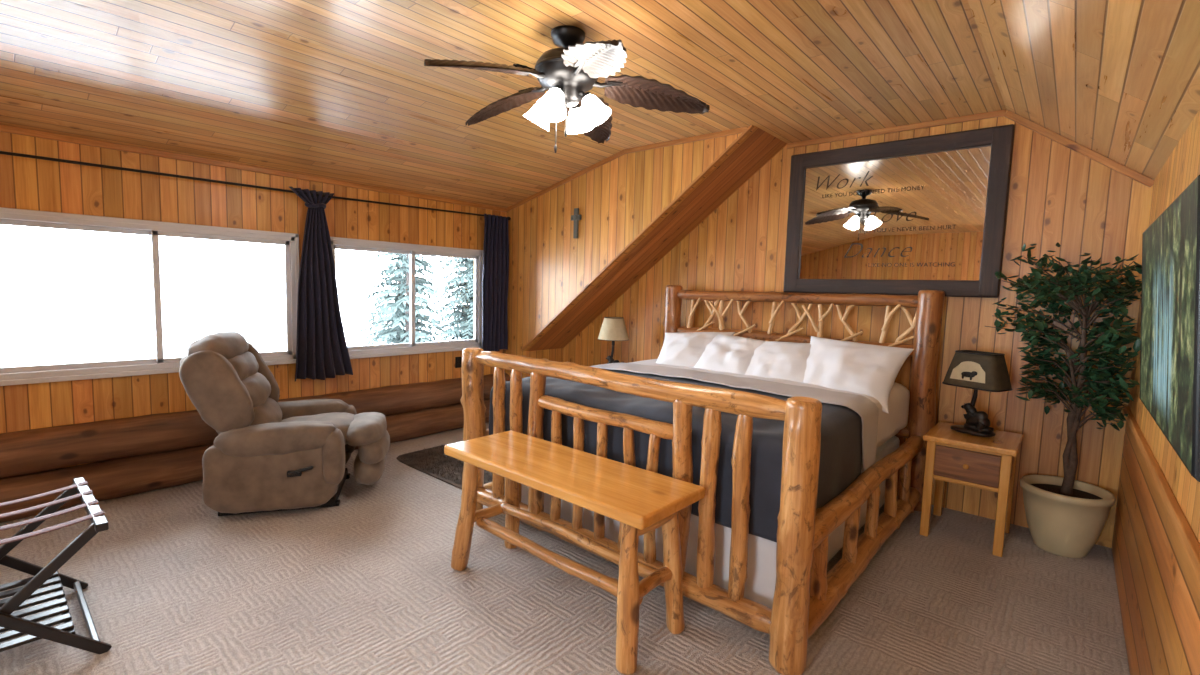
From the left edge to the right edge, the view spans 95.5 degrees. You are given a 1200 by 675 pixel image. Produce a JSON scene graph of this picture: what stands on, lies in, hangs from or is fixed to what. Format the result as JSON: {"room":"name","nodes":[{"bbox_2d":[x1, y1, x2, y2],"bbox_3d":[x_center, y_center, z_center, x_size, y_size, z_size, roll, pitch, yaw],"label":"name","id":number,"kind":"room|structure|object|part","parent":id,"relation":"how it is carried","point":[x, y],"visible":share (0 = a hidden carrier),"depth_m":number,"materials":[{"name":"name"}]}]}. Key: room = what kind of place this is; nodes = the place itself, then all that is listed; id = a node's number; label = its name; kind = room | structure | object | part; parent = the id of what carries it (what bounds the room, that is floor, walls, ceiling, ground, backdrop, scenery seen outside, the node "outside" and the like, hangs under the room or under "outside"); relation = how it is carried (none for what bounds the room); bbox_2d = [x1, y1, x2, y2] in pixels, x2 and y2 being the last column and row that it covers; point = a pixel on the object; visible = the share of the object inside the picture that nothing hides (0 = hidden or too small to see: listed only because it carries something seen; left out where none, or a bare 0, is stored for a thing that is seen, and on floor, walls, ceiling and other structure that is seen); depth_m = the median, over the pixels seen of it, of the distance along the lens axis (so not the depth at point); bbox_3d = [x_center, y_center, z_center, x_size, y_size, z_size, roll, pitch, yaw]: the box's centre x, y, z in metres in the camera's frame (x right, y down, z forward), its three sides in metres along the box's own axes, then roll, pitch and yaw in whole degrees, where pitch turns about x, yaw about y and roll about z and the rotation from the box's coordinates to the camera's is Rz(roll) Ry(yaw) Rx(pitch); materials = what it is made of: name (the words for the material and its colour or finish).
{"room":"bedroom","nodes":[
{"label":"bedroom","id":0,"kind":"room"},
{"bbox_2d":[0,132,506,467],"bbox_3d":[-3.451,-0.084,3.482,0.140,2.356,7.118,6,7,41],"label":"wall","id":1,"kind":"structure","parent":0,"point":[26,183],"depth_m":3.87,"materials":[{"name":"brown wood"}]},
{"bbox_2d":[0,207,298,385],"bbox_3d":[-3.081,-0.276,3.800,0.122,1.051,1.840,6,7,41],"label":"window","id":2,"kind":"structure","parent":1,"relation":"in","point":[16,375],"depth_m":3.75,"materials":[{"name":"grey plastic"}]},
{"bbox_2d":[0,124,506,211],"bbox_3d":[-3.357,-1.230,3.328,0.020,0.040,7.118,6,7,41],"label":"trim","id":3,"kind":"structure","parent":1,"relation":"attached to","point":[3,128],"depth_m":3.97,"materials":[{"name":"brown wood"}]},
{"bbox_2d":[0,373,509,522],"bbox_3d":[-3.367,0.838,3.468,0.160,0.557,7.118,6,7,41],"label":"baseboard","id":4,"kind":"structure","parent":1,"relation":"attached to","point":[139,454],"depth_m":3.70,"materials":[{"name":"brown wood"}]},
{"bbox_2d":[0,151,510,219],"bbox_3d":[-3.302,-1.108,3.341,0.105,0.090,7.000,6,7,41],"label":"curtain rod","id":5,"kind":"object","parent":1,"relation":"attached to","point":[1,152],"visible":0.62,"depth_m":3.85,"materials":[{"name":"black metal"}]},
{"bbox_2d":[289,186,352,380],"bbox_3d":[-2.311,-0.420,4.520,0.130,1.554,0.478,6,7,41],"label":"curtain","id":6,"kind":"object","parent":5,"relation":"hanging from","point":[322,352],"visible":1,"depth_m":4.50,"materials":[{"name":"black fabric"}]},
{"bbox_2d":[481,214,508,350],"bbox_3d":[-1.134,-0.570,5.862,0.070,1.462,0.346,6,7,41],"label":"curtain","id":7,"kind":"object","parent":5,"relation":"hanging from","point":[495,270],"visible":0.99,"depth_m":5.85,"materials":[{"name":"black fabric"}]},
{"bbox_2d":[330,237,482,358],"bbox_3d":[-1.804,-0.369,5.264,0.122,1.051,1.650,6,7,41],"label":"window","id":8,"kind":"structure","parent":1,"relation":"in","point":[367,351],"depth_m":5.26,"materials":[{"name":"grey plastic"}]},
{"bbox_2d":[455,357,461,367],"bbox_3d":[-1.476,0.258,5.688,0.011,0.115,0.075,6,7,41],"label":"wall outlet","id":9,"kind":"object","parent":1,"relation":"attached to","point":[458,360],"visible":1,"depth_m":5.68,"materials":[{"name":"black plastic"}]},
{"bbox_2d":[525,348,563,376],"bbox_3d":[-0.670,0.532,6.264,0.100,0.800,0.584,6,7,41],"label":"wall knee","id":10,"kind":"structure","parent":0,"point":[550,354],"depth_m":6.23,"materials":[{"name":"brown wood"}]},
{"bbox_2d":[0,422,1129,674],"bbox_3d":[-1.308,1.332,2.117,5.296,0.100,7.942,6,7,41],"label":"floor","id":11,"kind":"structure","parent":0,"point":[366,584],"depth_m":2.60,"materials":[{"name":"carpet"}]},
{"bbox_2d":[0,477,111,653],"bbox_3d":[-2.403,0.980,2.171,0.722,0.554,0.600,6,7,41],"label":"luggage rack","id":12,"kind":"object","parent":11,"relation":"on","point":[64,633],"visible":1,"depth_m":2.19,"materials":[{"name":"black wood"}]},
{"bbox_2d":[179,331,389,515],"bbox_3d":[-2.108,0.532,3.796,1.204,1.149,0.978,0,5,-22],"label":"recliner","id":13,"kind":"object","parent":11,"relation":"on","point":[267,454],"visible":1,"depth_m":3.41,"materials":[{"name":"beige fabric"}]},
{"bbox_2d":[397,444,492,488],"bbox_3d":[-1.127,1.055,4.531,1.244,0.046,0.640,6,7,41],"label":"shag rug","id":14,"kind":"object","parent":11,"relation":"on","point":[433,462],"visible":0.41,"depth_m":4.50,"materials":[{"name":"carpet"}]},
{"bbox_2d":[444,430,704,674],"bbox_3d":[-0.186,0.935,2.619,1.290,0.675,0.464,6,7,41],"label":"bench","id":15,"kind":"object","parent":11,"relation":"on","point":[643,501],"visible":1,"depth_m":2.40,"materials":[{"name":"brown wood"}]},
{"bbox_2d":[460,285,944,674],"bbox_3d":[0.737,0.419,3.688,2.322,1.561,2.455,6,7,41],"label":"bed","id":16,"kind":"object","parent":11,"relation":"on","point":[791,440],"visible":0.94,"depth_m":2.87,"materials":[{"name":"brown wood"}]},
{"bbox_3d":[-0.026,0.699,2.854,2.275,1.107,0.170,6,7,41],"label":"footboard","id":17,"kind":"part","parent":16,"relation":"part of","materials":[{"name":"brown wood"}]},
{"bbox_2d":[489,369,862,542],"bbox_3d":[0.380,0.587,3.309,2.003,0.600,1.078,6,7,41],"label":"comforter","id":18,"kind":"object","parent":16,"relation":"on","point":[841,447],"depth_m":2.74,"materials":[{"name":"grey fabric"}]},
{"bbox_2d":[656,332,734,366],"bbox_3d":[0.746,0.127,4.433,0.640,0.367,0.332,5,6,31],"label":"pillow","id":19,"kind":"object","parent":16,"relation":"on","point":[695,349],"depth_m":4.32,"materials":[{"name":"white fabric"}]},
{"bbox_3d":[0.738,0.721,3.733,1.930,0.750,2.090,6,7,41],"label":"mattress and skirt","id":20,"kind":"part","parent":16,"relation":"part of","materials":[{"name":"white fabric"}]},
{"bbox_2d":[694,333,765,373],"bbox_3d":[1.012,0.164,4.162,0.323,0.360,0.640,-3,7,-42],"label":"pillow","id":21,"kind":"object","parent":16,"relation":"on","point":[714,352],"depth_m":4.09,"materials":[{"name":"white fabric"}]},
{"bbox_2d":[744,341,810,381],"bbox_3d":[1.300,0.201,3.887,0.643,0.342,0.338,6,7,41],"label":"pillow","id":22,"kind":"object","parent":16,"relation":"on","point":[789,361],"depth_m":3.81,"materials":[{"name":"white fabric"}]},
{"bbox_3d":[1.481,0.364,4.542,2.319,1.560,0.187,6,7,41],"label":"headboard","id":23,"kind":"part","parent":16,"relation":"part of","materials":[{"name":"brown wood"}]},
{"bbox_2d":[803,336,913,413],"bbox_3d":[1.619,0.222,3.583,0.351,0.401,0.675,-3,7,-40],"label":"pillow","id":24,"kind":"object","parent":16,"relation":"on","point":[872,371],"depth_m":3.46,"materials":[{"name":"white fabric"}]},
{"bbox_2d":[919,422,1022,556],"bbox_3d":[2.364,0.940,3.488,0.470,0.650,0.534,6,7,41],"label":"nightstand","id":25,"kind":"object","parent":11,"relation":"on","point":[985,463],"visible":1,"depth_m":3.32,"materials":[{"name":"brown wood"}]},
{"bbox_2d":[942,350,1012,436],"bbox_3d":[2.378,0.352,3.448,0.249,0.521,0.339,-1,6,-29],"label":"table lamp","id":26,"kind":"object","parent":25,"relation":"on","point":[976,370],"visible":1,"depth_m":3.38,"materials":[{"name":"brown metal"}]},
{"bbox_3d":[2.382,0.202,3.435,0.249,0.220,0.339,-1,6,-29],"label":"lamp shade","id":27,"kind":"part","parent":26,"relation":"part of","materials":[{"name":"brown fabric"}]},
{"bbox_2d":[985,242,1141,557],"bbox_3d":[2.624,0.359,3.187,0.710,1.875,0.851,6,7,41],"label":"potted ficus","id":28,"kind":"object","parent":11,"relation":"on","point":[1066,516],"visible":1,"depth_m":3.18,"materials":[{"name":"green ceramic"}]},
{"bbox_3d":[0.172,0.697,5.525,0.560,0.650,0.524,6,7,41],"label":"nightstand","id":29,"kind":"object","parent":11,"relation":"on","visible":0},
{"bbox_2d":[598,317,628,363],"bbox_3d":[0.131,0.087,5.418,0.316,0.574,0.316,6,7,41],"label":"table lamp","id":30,"kind":"object","parent":29,"relation":"on","point":[613,329],"visible":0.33,"depth_m":5.30,"materials":[{"name":"beige fabric"}]},
{"bbox_3d":[0.136,-0.089,5.403,0.316,0.221,0.316,6,7,41],"label":"lamp shade","id":31,"kind":"part","parent":30,"relation":"part of","materials":[{"name":"beige fabric"}]},
{"bbox_2d":[0,0,1199,207],"bbox_3d":[-1.257,-1.220,1.911,5.316,0.693,7.942,6,7,41],"label":"ceiling","id":32,"kind":"structure","parent":0,"point":[341,90],"depth_m":2.92,"materials":[{"name":"brown wood"}]},
{"bbox_2d":[424,25,709,152],"bbox_3d":[-0.214,-1.219,2.732,1.351,0.578,1.366,6,7,41],"label":"ceiling fan","id":33,"kind":"object","parent":32,"relation":"hanging from","point":[568,71],"depth_m":2.66,"materials":[{"name":"brown wood"}]},
{"bbox_2d":[505,126,755,377],"bbox_3d":[0.046,-0.334,5.170,2.888,2.757,0.040,6,7,41],"label":"wall","id":34,"kind":"structure","parent":0,"point":[616,200],"depth_m":5.27,"materials":[{"name":"brown wood"}]},
{"bbox_2d":[507,150,623,211],"bbox_3d":[-0.407,-1.534,5.450,1.657,0.438,0.020,6,7,41],"label":"trim","id":35,"kind":"structure","parent":34,"relation":"attached to","point":[620,153],"depth_m":5.35,"materials":[{"name":"brown wood"}]},
{"bbox_2d":[571,208,581,237],"bbox_3d":[-0.238,-1.114,5.314,0.130,0.290,0.038,6,7,41],"label":"wall cross","id":36,"kind":"object","parent":34,"relation":"attached to","point":[576,217],"depth_m":5.31,"materials":[{"name":"grey metal"}]},
{"bbox_2d":[521,125,753,349],"bbox_3d":[0.151,-0.728,5.014,2.578,1.950,0.035,6,7,41],"label":"trim","id":37,"kind":"structure","parent":34,"relation":"attached to","point":[750,127],"depth_m":4.73,"materials":[{"name":"brown wood"}]},
{"bbox_2d":[624,126,747,153],"bbox_3d":[0.668,-1.621,4.507,1.189,0.040,0.020,6,7,41],"label":"trim","id":38,"kind":"structure","parent":34,"relation":"attached to","point":[742,129],"depth_m":4.45,"materials":[{"name":"brown wood"}]},
{"bbox_2d":[527,127,786,350],"bbox_3d":[0.358,-0.751,5.320,2.679,2.133,0.634,6,7,41],"label":"wooden beam","id":39,"kind":"structure","parent":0,"point":[759,147],"depth_m":5.02,"materials":[{"name":"brown wood"}]},
{"bbox_2d":[563,110,1152,547],"bbox_3d":[1.393,-0.269,4.882,4.887,2.757,0.120,6,7,41],"label":"wall","id":40,"kind":"structure","parent":0,"point":[1057,193],"depth_m":3.73,"materials":[{"name":"brown wood"}]},
{"bbox_2d":[787,109,1005,148],"bbox_3d":[2.120,-1.541,4.074,1.477,0.040,0.020,6,7,41],"label":"trim","id":41,"kind":"structure","parent":40,"relation":"attached to","point":[999,113],"depth_m":3.98,"materials":[{"name":"brown wood"}]},
{"bbox_2d":[783,124,1014,297],"bbox_3d":[2.129,-0.885,4.080,1.474,1.128,0.052,6,7,41],"label":"wall mirror","id":42,"kind":"object","parent":40,"relation":"attached to","point":[913,215],"visible":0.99,"depth_m":4.00,"materials":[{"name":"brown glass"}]},
{"bbox_3d":[2.135,-0.885,4.087,1.264,0.918,0.006,6,7,41],"label":"glass","id":43,"kind":"part","parent":42,"relation":"part of","materials":[{"name":"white mirror"}]},
{"bbox_2d":[1004,110,1153,186],"bbox_3d":[2.944,-1.182,3.378,0.751,0.564,0.020,6,7,41],"label":"trim","id":44,"kind":"structure","parent":40,"relation":"attached to","point":[1091,154],"depth_m":3.35,"materials":[{"name":"brown wood"}]},
{"bbox_2d":[1111,109,1199,674],"bbox_3d":[0.691,0.383,0.313,0.120,2.222,7.742,6,7,41],"label":"wall","id":45,"kind":"structure","parent":0,"point":[1158,586],"depth_m":2.05,"materials":[{"name":"brown wood"}]},
{"bbox_2d":[1123,404,1199,582],"bbox_3d":[0.632,0.607,0.379,0.020,0.040,7.742,6,7,41],"label":"trim","id":46,"kind":"structure","parent":45,"relation":"attached to","point":[1191,546],"depth_m":1.70,"materials":[{"name":"brown wood"}]},
{"bbox_2d":[1139,175,1199,481],"bbox_3d":[1.914,-0.057,1.841,0.082,0.748,1.458,6,7,41],"label":"painting","id":47,"kind":"object","parent":45,"relation":"attached to","point":[1170,290],"visible":1,"depth_m":1.58,"materials":[{"name":"green fabric"}]},
{"label":"outside","id":48,"kind":"structure","parent":0,"visible":0},
{"bbox_2d":[0,320,459,366],"bbox_3d":[-24.701,1.995,21.675,54.800,0.200,80.000,6,7,41],"label":"snowy ground","id":49,"kind":"structure","parent":48,"point":[55,347],"depth_m":36.85,"materials":[{"name":"white snow"}]},
{"bbox_2d":[353,251,442,345],"bbox_3d":[-5.753,-1.835,16.053,3.482,9.500,3.622,4,5,21],"label":"spruce tree","id":50,"kind":"object","parent":49,"relation":"on","point":[376,337],"visible":0.07,"depth_m":15.65,"materials":[{"name":"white plant"}]},
{"bbox_2d":[367,253,448,344],"bbox_3d":[-4.037,-0.317,11.362,2.273,7.400,2.242,-1,6,-24],"label":"spruce tree","id":51,"kind":"object","parent":49,"relation":"on","point":[404,334],"visible":0.27,"depth_m":11.25,"materials":[{"name":"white plant"}]},
{"bbox_2d":[423,257,473,340],"bbox_3d":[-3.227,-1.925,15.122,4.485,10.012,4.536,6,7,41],"label":"spruce tree","id":52,"kind":"object","parent":49,"relation":"on","point":[468,325],"visible":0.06,"depth_m":14.52,"materials":[{"name":"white plant"}]}
]}

